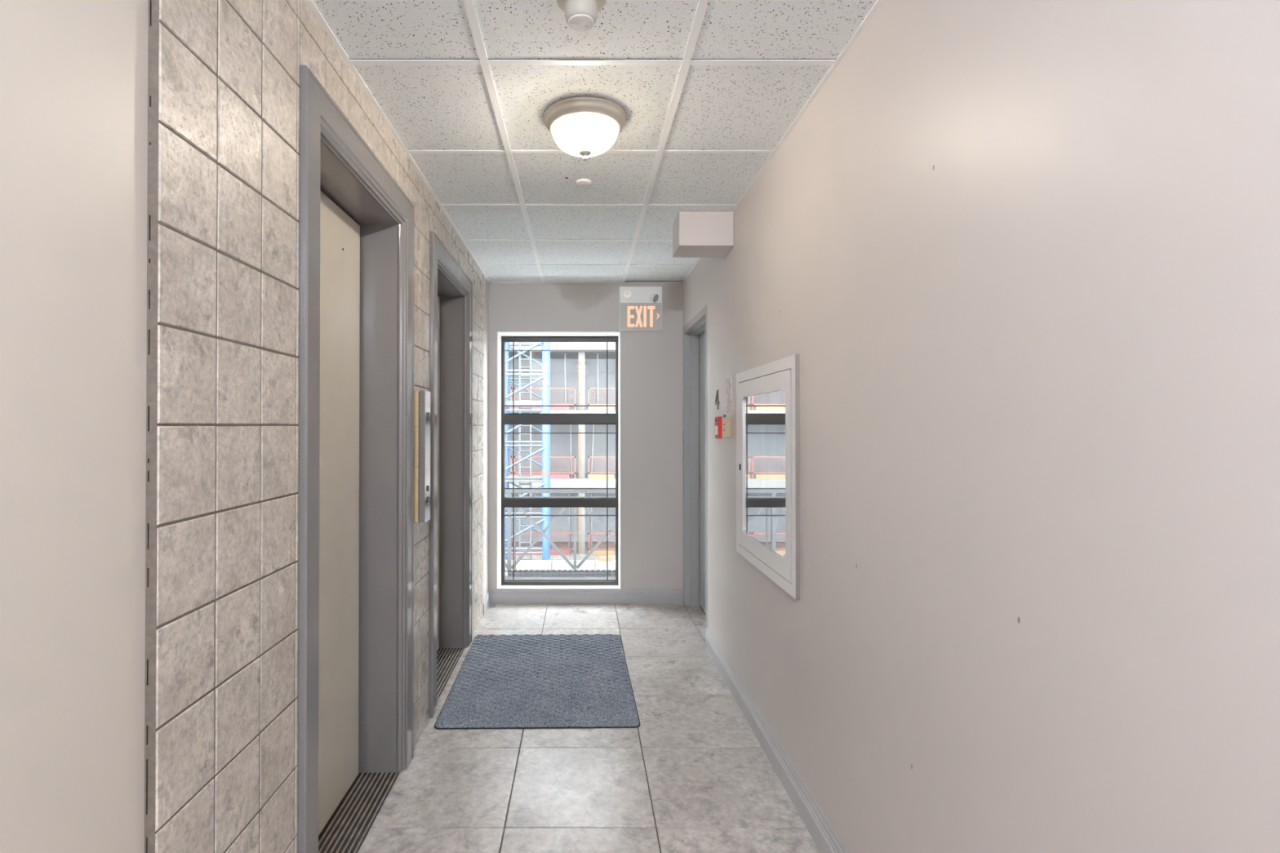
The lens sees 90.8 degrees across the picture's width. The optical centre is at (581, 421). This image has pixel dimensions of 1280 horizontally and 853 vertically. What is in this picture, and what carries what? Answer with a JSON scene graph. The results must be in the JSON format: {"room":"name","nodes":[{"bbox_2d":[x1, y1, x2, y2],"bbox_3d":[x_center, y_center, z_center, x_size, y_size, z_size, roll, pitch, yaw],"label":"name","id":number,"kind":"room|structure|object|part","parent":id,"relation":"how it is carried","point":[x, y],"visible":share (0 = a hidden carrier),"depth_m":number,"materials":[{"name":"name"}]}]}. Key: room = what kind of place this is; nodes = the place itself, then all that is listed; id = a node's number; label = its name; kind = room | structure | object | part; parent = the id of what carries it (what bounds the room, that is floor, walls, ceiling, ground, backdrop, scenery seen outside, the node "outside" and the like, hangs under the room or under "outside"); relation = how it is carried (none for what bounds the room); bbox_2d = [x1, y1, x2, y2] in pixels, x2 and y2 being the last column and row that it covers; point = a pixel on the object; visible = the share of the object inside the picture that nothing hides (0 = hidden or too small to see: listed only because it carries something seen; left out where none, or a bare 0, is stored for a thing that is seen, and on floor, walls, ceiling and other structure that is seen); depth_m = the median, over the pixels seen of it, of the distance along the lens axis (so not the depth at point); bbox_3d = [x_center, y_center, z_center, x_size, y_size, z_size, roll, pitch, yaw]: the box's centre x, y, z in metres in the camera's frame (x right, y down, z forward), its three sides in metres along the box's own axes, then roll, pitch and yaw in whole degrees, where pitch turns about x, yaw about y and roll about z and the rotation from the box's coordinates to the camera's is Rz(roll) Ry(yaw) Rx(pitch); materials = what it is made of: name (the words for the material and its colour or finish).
{"room":"elevator lobby","nodes":[
{"label":"elevator lobby","id":0,"kind":"room"},
{"bbox_2d":[0,0,488,852],"bbox_3d":[-0.899,-0.029,0.840,0.403,2.750,8.480,0,0,0],"label":"wall","id":1,"kind":"structure","parent":0,"point":[149,149],"depth_m":1.04,"materials":[{"name":"beige paint"}]},
{"bbox_2d":[297,65,414,852],"bbox_3d":[-0.812,0.247,2.049,0.264,2.255,0.995,0,0,0],"label":"door","id":2,"kind":"structure","parent":1,"relation":"in","point":[356,492],"depth_m":2.28,"materials":[{"name":"beige paint"}]},
{"bbox_3d":[-0.871,0.296,2.023,0.034,2.104,0.775,0,0,0],"label":"panel","id":3,"kind":"part","parent":2,"relation":"part of","materials":[{"name":"beige metal"}]},
{"bbox_3d":[-0.810,1.365,2.041,0.207,0.019,0.765,0,0,0],"label":"sill","id":4,"kind":"part","parent":2,"relation":"part of","materials":[{"name":"metal"}]},
{"bbox_2d":[413,390,430,522],"bbox_3d":[-0.673,0.147,2.651,0.050,0.549,0.092,0,0,0],"label":"panel","id":5,"kind":"object","parent":1,"relation":"attached to","point":[421,398],"visible":0.97,"depth_m":2.61,"materials":[{"name":"silver metal"}]},
{"bbox_3d":[-0.651,0.147,2.651,0.002,0.549,0.092,0,0,0],"label":"plate","id":6,"kind":"part","parent":5,"relation":"part of","materials":[{"name":"metal"}]},
{"bbox_2d":[428,231,472,718],"bbox_3d":[-0.812,0.256,3.393,0.264,2.255,1.020,0,0,0],"label":"door","id":7,"kind":"structure","parent":1,"relation":"in","point":[451,289],"depth_m":3.79,"materials":[{"name":"beige paint"}]},
{"bbox_3d":[-0.871,0.305,3.368,0.034,2.104,0.800,0,0,0],"label":"panel","id":8,"kind":"part","parent":7,"relation":"part of","materials":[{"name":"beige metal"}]},
{"bbox_3d":[-0.810,1.374,3.385,0.207,0.019,0.790,0,0,0],"label":"sill","id":9,"kind":"part","parent":7,"relation":"part of","materials":[{"name":"metal"}]},
{"bbox_3d":[-0.712,0.157,4.603,0.012,2.430,0.273,0,0,0],"label":"panel","id":10,"kind":"part","parent":1,"relation":"part of","materials":[{"name":"white paint"}]},
{"bbox_2d":[483,589,489,614],"bbox_3d":[-0.698,1.317,4.587,0.016,0.110,0.288,0,0,0],"label":"baseboard","id":11,"kind":"structure","parent":1,"relation":"attached to","point":[486,597],"depth_m":4.57,"materials":[{"name":"grey paint"}]},
{"bbox_2d":[488,280,683,592],"bbox_3d":[0.000,0.099,4.909,2.000,2.950,0.340,0,0,0],"label":"wall","id":12,"kind":"structure","parent":0,"point":[651,362],"depth_m":4.74,"materials":[{"name":"beige paint"}]},
{"bbox_2d":[497,331,620,588],"bbox_3d":[-0.174,0.315,4.892,0.932,1.982,0.312,0,0,0],"label":"window","id":13,"kind":"structure","parent":12,"relation":"in","point":[503,419],"depth_m":4.98,"materials":[{"name":"white paint"}]},
{"bbox_3d":[-0.174,1.299,4.850,0.924,0.014,0.242,0,0,0],"label":"sill","id":14,"kind":"part","parent":13,"relation":"part of","materials":[{"name":"white paint"}]},
{"bbox_3d":[-0.172,1.278,4.996,0.887,0.029,0.090,0,0,0],"label":"frame rail","id":15,"kind":"part","parent":13,"relation":"part of","materials":[{"name":"brown metal"}]},
{"bbox_3d":[-0.172,-0.654,5.010,0.887,0.034,0.090,0,0,0],"label":"frame rail","id":16,"kind":"part","parent":13,"relation":"part of","materials":[{"name":"brown metal"}]},
{"bbox_2d":[489,588,683,604],"bbox_3d":[0.036,1.317,4.723,1.452,0.112,0.016,0,0,0],"label":"baseboard","id":17,"kind":"structure","parent":12,"relation":"attached to","point":[497,596],"depth_m":4.71,"materials":[{"name":"grey paint"}]},
{"bbox_2d":[618,286,662,330],"bbox_3d":[0.441,-0.846,4.690,0.319,0.327,0.112,0,0,0],"label":"exit sign","id":18,"kind":"object","parent":12,"relation":"attached to","point":[640,308],"visible":1,"depth_m":4.69,"materials":[{"name":"white plastic"}]},
{"bbox_3d":[0.441,-0.782,4.695,0.311,0.191,0.004,0,0,0],"label":"plate","id":19,"kind":"part","parent":18,"relation":"part of","materials":[{"name":"grey plastic"}]},
{"bbox_2d":[357,604,820,852],"bbox_3d":[0.000,1.446,0.830,2.000,0.200,8.480,0,0,0],"label":"floor","id":20,"kind":"structure","parent":0,"point":[694,776],"depth_m":2.40,"materials":[{"name":"grey tile"}]},
{"bbox_2d":[434,634,639,728],"bbox_3d":[-0.207,1.355,3.395,0.920,0.015,1.236,0,0,-1],"label":"floor mat","id":21,"kind":"object","parent":20,"relation":"on","point":[503,681],"visible":1,"depth_m":3.21,"materials":[{"name":"blue grey carpet textile"},{"name":"black rubber"}]},
{"bbox_2d":[306,0,883,283],"bbox_3d":[0.000,-1.238,0.774,2.200,0.334,8.630,0,0,0],"label":"ceiling","id":22,"kind":"structure","parent":0,"point":[708,91],"depth_m":2.10,"materials":[{"name":"tile"}]},
{"bbox_2d":[555,0,605,31],"bbox_3d":[-0.002,-1.029,1.567,0.124,0.078,0.124,0,0,0],"label":"detector","id":23,"kind":"object","parent":22,"relation":"attached to","point":[580,15],"visible":1,"depth_m":1.55,"materials":[{"name":"grey plastic"}]},
{"bbox_2d":[576,178,591,186],"bbox_3d":[0.008,-1.055,2.777,0.066,0.010,0.066,0,0,0],"label":"sprinkler cover","id":24,"kind":"object","parent":22,"relation":"attached to","point":[582,182],"visible":1,"depth_m":2.76,"materials":[{"name":"white plastic"}]},
{"bbox_2d":[543,95,626,160],"bbox_3d":[0.011,-0.988,2.197,0.290,0.152,0.290,0,0,0],"label":"ceiling light","id":25,"kind":"object","parent":22,"relation":"attached to","point":[584,126],"visible":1,"depth_m":2.11,"materials":[{"name":"white glass"}]},
{"bbox_3d":[0.011,-0.981,2.197,0.233,0.083,0.233,0,0,0],"label":"lamp shade","id":26,"kind":"part","parent":25,"relation":"part of","materials":[{"name":"white glass"}]},
{"bbox_2d":[683,0,1279,852],"bbox_3d":[0.932,-0.029,0.840,0.337,2.750,8.480,0,0,0],"label":"wall","id":27,"kind":"structure","parent":0,"point":[1019,260],"depth_m":1.09,"materials":[{"name":"white paint"}]},
{"bbox_2d":[682,304,707,630],"bbox_3d":[0.846,0.331,4.278,0.168,2.078,0.910,0,0,0],"label":"door","id":28,"kind":"structure","parent":27,"relation":"in","point":[695,332],"depth_m":4.67,"materials":[{"name":"grey paint"}]},
{"bbox_2d":[672,211,733,257],"bbox_3d":[0.626,-0.969,3.269,0.275,0.174,0.225,0,0,0],"label":"wall-mounted box","id":29,"kind":"object","parent":27,"relation":"attached to","point":[695,234],"visible":1,"depth_m":3.16,"materials":[{"name":"white paint"}]},
{"bbox_2d":[715,390,719,409],"bbox_3d":[0.762,-0.120,3.536,0.005,0.110,0.090,0,0,0],"label":"number sign","id":30,"kind":"object","parent":27,"relation":"attached to","point":[717,393],"visible":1,"depth_m":3.53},
{"bbox_2d":[715,414,730,438],"bbox_3d":[0.731,0.027,3.271,0.066,0.126,0.108,0,0,0],"label":"alarm pull station","id":31,"kind":"object","parent":27,"relation":"attached to","point":[722,424],"visible":1,"depth_m":3.23,"materials":[{"name":"red plastic"}]},
{"bbox_2d":[725,377,731,413],"bbox_3d":[0.763,-0.133,3.268,0.002,0.178,0.110,0,0,0],"label":"notice","id":32,"kind":"object","parent":27,"relation":"attached to","point":[728,381],"visible":1,"depth_m":3.27,"materials":[{"name":"white paper"}]},
{"bbox_2d":[736,354,799,599],"bbox_3d":[0.755,0.198,2.627,0.018,0.861,0.852,0,0,0],"label":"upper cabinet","id":33,"kind":"object","parent":27,"relation":"attached to","point":[768,394],"visible":1,"depth_m":2.51,"materials":[{"name":"white metal"},{"name":"glass"}]},
{"bbox_3d":[0.758,0.201,2.619,0.003,0.644,0.629,0,0,0],"label":"door glass","id":34,"kind":"part","parent":33,"relation":"part of","materials":[{"name":"clear glass"}]},
{"bbox_2d":[705,627,847,852],"bbox_3d":[0.756,1.286,0.203,0.016,0.110,7.223,0,0,0],"label":"baseboard","id":35,"kind":"structure","parent":27,"relation":"attached to","point":[824,837],"depth_m":2.38,"materials":[{"name":"grey paint"}]},
{"label":"outside","id":36,"kind":"structure","parent":0,"visible":0},
{"bbox_2d":[511,542,614,570],"bbox_3d":[0.000,5.898,34.710,80.000,0.600,50.500,0,0,0],"label":"ground","id":37,"kind":"structure","parent":36,"point":[536,543],"depth_m":26.91,"materials":[{"name":"beige concrete"}]},
{"bbox_2d":[511,551,541,555],"bbox_3d":[-2.380,5.451,25.983,1.397,0.168,0.030,0,0,0],"label":"board","id":38,"kind":"object","parent":37,"relation":"on","point":[511,551],"visible":0.27,"depth_m":25.97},
{"bbox_2d":[505,342,550,559],"bbox_3d":[-2.027,-1.335,22.620,1.763,13.696,1.492,0,0,0],"label":"tower","id":39,"kind":"structure","parent":37,"relation":"on","point":[544,374],"depth_m":22.11,"materials":[{"name":"blue metal"}]},
{"bbox_3d":[-2.802,-1.330,23.260,0.212,13.696,0.212,0,0,0],"label":"leg","id":40,"kind":"part","parent":39,"relation":"part of","materials":[{"name":"blue metal"}]},
{"bbox_3d":[-2.233,-1.335,22.610,0.065,13.695,0.065,0,0,23],"label":"ladder rail","id":41,"kind":"part","parent":39,"relation":"part of","materials":[{"name":"metal"}]},
{"bbox_3d":[-1.839,-1.335,22.610,0.065,13.695,0.065,0,0,23],"label":"ladder rail","id":42,"kind":"part","parent":39,"relation":"part of","materials":[{"name":"metal"}]},
{"bbox_3d":[-1.281,-1.339,22.010,0.222,13.696,0.222,0,0,0],"label":"leg","id":43,"kind":"part","parent":39,"relation":"part of","materials":[{"name":"blue metal"}]},
{"bbox_3d":[-1.281,-1.330,23.260,0.212,13.696,0.212,0,0,0],"label":"leg","id":44,"kind":"part","parent":39,"relation":"part of","materials":[{"name":"blue metal"}]},
{"bbox_2d":[505,560,551,574],"bbox_3d":[-1.871,4.966,19.966,1.811,1.057,0.600,0,0,0],"label":"concrete barrier","id":45,"kind":"object","parent":37,"relation":"on","point":[522,562],"visible":0.12,"depth_m":19.85,"materials":[{"name":"white concrete"}]},
{"bbox_2d":[515,532,573,549],"bbox_3d":[-1.539,5.077,26.025,2.561,0.920,0.040,0,0,0],"label":"barrier","id":46,"kind":"object","parent":37,"relation":"on","point":[517,538],"visible":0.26,"depth_m":26.02,"materials":[{"name":"metal"}]},
{"bbox_2d":[550,551,568,555],"bbox_3d":[-0.918,5.451,25.983,0.802,0.168,0.030,0,0,0],"label":"board","id":47,"kind":"object","parent":37,"relation":"on","point":[552,553],"visible":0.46,"depth_m":25.97,"materials":[{"name":"wood"}]},
{"bbox_2d":[509,342,614,554],"bbox_3d":[-1.500,-3.137,30.523,31.000,17.411,9.000,0,0,0],"label":"building","id":48,"kind":"structure","parent":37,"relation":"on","point":[559,359],"depth_m":28.98,"materials":[{"name":"concrete"}]},
{"bbox_2d":[509,407,541,408],"bbox_3d":[-2.380,-0.551,26.024,1.397,0.168,0.030,0,0,0],"label":"board","id":49,"kind":"object","parent":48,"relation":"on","point":[509,407],"visible":0.18,"depth_m":26.01,"materials":[{"name":"pink wood"}]},
{"bbox_2d":[510,474,541,475],"bbox_3d":[-2.380,2.295,26.005,1.397,0.168,0.030,0,0,0],"label":"board","id":50,"kind":"object","parent":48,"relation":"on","point":[510,474],"visible":0.14,"depth_m":25.99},
{"bbox_2d":[514,456,575,478],"bbox_3d":[-1.539,1.921,26.047,2.561,0.920,0.040,0,0,0],"label":"barrier","id":51,"kind":"object","parent":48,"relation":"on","point":[517,457],"visible":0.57,"depth_m":26.03,"materials":[{"name":"metal"}]},
{"bbox_2d":[514,387,575,409],"bbox_3d":[-1.539,-0.925,26.067,2.561,0.920,0.040,0,0,0],"label":"barrier","id":52,"kind":"object","parent":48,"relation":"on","point":[514,388],"visible":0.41,"depth_m":26.05,"materials":[{"name":"orange metal"}]},
{"bbox_2d":[550,474,568,478],"bbox_3d":[-0.918,2.295,26.005,0.802,0.168,0.030,0,0,0],"label":"board","id":53,"kind":"object","parent":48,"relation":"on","point":[551,477],"visible":0.64,"depth_m":25.99,"materials":[{"name":"pink wood"}]},
{"bbox_2d":[550,406,569,409],"bbox_3d":[-0.918,-0.551,26.024,0.802,0.168,0.030,0,0,0],"label":"board","id":54,"kind":"object","parent":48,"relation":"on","point":[551,407],"visible":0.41,"depth_m":26.01,"materials":[{"name":"pink wood"}]},
{"bbox_2d":[562,353,567,404],"bbox_3d":[-0.696,-1.675,26.912,0.254,2.432,0.200,0,0,0],"label":"prop","id":55,"kind":"object","parent":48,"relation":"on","point":[566,384],"visible":0.51,"depth_m":26.88,"materials":[{"name":"metal"}]},
{"bbox_2d":[570,425,573,477],"bbox_3d":[-0.455,1.171,26.892,0.254,2.432,0.200,0,0,0],"label":"prop","id":56,"kind":"object","parent":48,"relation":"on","point":[571,455],"visible":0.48,"depth_m":26.84,"materials":[{"name":"metal"}]},
{"bbox_2d":[590,425,594,474],"bbox_3d":[0.455,1.171,26.892,0.307,2.432,0.200,0,0,0],"label":"prop","id":57,"kind":"object","parent":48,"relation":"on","point":[593,436],"visible":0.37,"depth_m":26.86,"materials":[{"name":"metal"}]},
{"bbox_2d":[595,353,599,404],"bbox_3d":[0.669,-1.675,26.912,0.200,2.432,0.200,0,0,0],"label":"prop","id":58,"kind":"object","parent":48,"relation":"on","point":[597,381],"visible":0.65,"depth_m":26.88,"materials":[{"name":"metal"}]},
{"bbox_2d":[587,456,614,474],"bbox_3d":[1.552,1.921,26.047,2.587,0.920,0.040,0,0,0],"label":"barrier","id":59,"kind":"object","parent":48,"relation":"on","point":[591,457],"visible":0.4,"depth_m":26.03,"materials":[{"name":"metal"}]},
{"bbox_2d":[587,387,614,404],"bbox_3d":[1.552,-0.925,26.067,2.587,0.920,0.040,0,0,0],"label":"barrier","id":60,"kind":"object","parent":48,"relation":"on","point":[588,388],"visible":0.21,"depth_m":26.05,"materials":[{"name":"metal"}]},
{"bbox_2d":[587,406,614,409],"bbox_3d":[0.802,-0.551,26.024,1.087,0.168,0.030,0,0,0],"label":"board","id":61,"kind":"object","parent":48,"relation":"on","point":[591,407],"visible":0.64,"depth_m":26.01,"materials":[{"name":"wood"}]},
{"bbox_2d":[587,474,614,478],"bbox_3d":[0.802,2.295,26.005,1.087,0.168,0.030,0,0,0],"label":"board","id":62,"kind":"object","parent":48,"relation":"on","point":[591,477],"visible":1,"depth_m":25.99,"materials":[{"name":"yellow wood"}]},
{"bbox_2d":[567,493,571,551],"bbox_3d":[-0.535,4.159,26.872,0.200,2.768,0.200,0,0,0],"label":"prop","id":63,"kind":"object","parent":37,"relation":"on","point":[568,493],"visible":0.26,"depth_m":26.82,"materials":[{"name":"metal"}]},
{"bbox_2d":[552,560,594,570],"bbox_3d":[-0.269,4.966,19.966,1.313,1.057,0.600,0,0,0],"label":"concrete barrier","id":64,"kind":"object","parent":37,"relation":"on","point":[557,562],"visible":0.19,"depth_m":19.85,"materials":[{"name":"white concrete"}]},
{"bbox_2d":[590,493,592,548],"bbox_3d":[0.402,4.159,26.872,0.200,2.768,0.200,0,0,0],"label":"prop","id":65,"kind":"object","parent":37,"relation":"on","point":[591,517],"visible":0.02,"depth_m":26.83,"materials":[{"name":"metal"}]},
{"bbox_2d":[587,532,614,551],"bbox_3d":[1.552,5.077,26.025,2.587,0.920,0.040,0,0,0],"label":"barrier","id":66,"kind":"object","parent":37,"relation":"on","point":[591,533],"visible":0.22,"depth_m":26.02,"materials":[{"name":"red metal"}]},
{"bbox_2d":[587,551,614,555],"bbox_3d":[0.802,5.451,25.983,1.087,0.168,0.030,0,0,0],"label":"board","id":67,"kind":"object","parent":37,"relation":"on","point":[594,553],"visible":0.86,"depth_m":25.97,"materials":[{"name":"yellow wood"}]},
{"bbox_2d":[595,560,614,570],"bbox_3d":[1.313,4.966,19.966,1.771,1.057,0.600,0,0,0],"label":"concrete barrier","id":68,"kind":"object","parent":37,"relation":"on","point":[611,562],"visible":0.08,"depth_m":19.85,"materials":[{"name":"white concrete"}]},
{"bbox_3d":[0.697,4.403,19.970,0.358,0.070,0.200,0,0,0],"label":"timber beam","id":69,"kind":"structure","parent":68,"relation":"on","visible":0},
{"bbox_2d":[600,555,612,559],"bbox_3d":[0.756,4.338,19.970,0.398,0.060,0.200,0,0,0],"label":"timber beam","id":70,"kind":"structure","parent":69,"relation":"on","point":[601,557],"depth_m":19.87,"materials":[{"name":"yellow wood"}]},
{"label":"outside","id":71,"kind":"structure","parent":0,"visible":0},
{"bbox_2d":[505,569,614,578],"bbox_3d":[-0.644,2.047,7.766,5.574,0.298,0.560,0,0,0],"label":"deck","id":72,"kind":"object","parent":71,"point":[511,572],"visible":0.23,"depth_m":8.01,"materials":[{"name":"grey metal"}]},
{"bbox_2d":[505,488,614,570],"bbox_3d":[-0.525,1.377,8.011,4.220,1.035,0.100,0,0,0],"label":"railing","id":73,"kind":"object","parent":72,"relation":"on","point":[507,491],"visible":0.24,"depth_m":7.97,"materials":[{"name":"grey metal"}]},
{"bbox_3d":[-0.923,1.403,7.990,0.048,0.983,0.050,0,0,0],"label":"post","id":74,"kind":"part","parent":73,"relation":"part of","materials":[{"name":"grey metal"}]},
{"bbox_3d":[-0.856,1.457,8.050,0.018,0.876,0.020,0,0,0],"label":"post","id":75,"kind":"part","parent":73,"relation":"part of","materials":[{"name":"metal"}]},
{"bbox_3d":[-0.088,1.457,7.990,0.037,0.876,0.050,0,0,0],"label":"post","id":76,"kind":"part","parent":73,"relation":"part of","materials":[{"name":"grey metal"}]},
{"bbox_3d":[-0.645,2.084,7.761,5.572,0.223,0.550,0,0,0],"label":"deck plate","id":77,"kind":"part","parent":72,"relation":"part of","materials":[{"name":"grey metal"}]}
]}

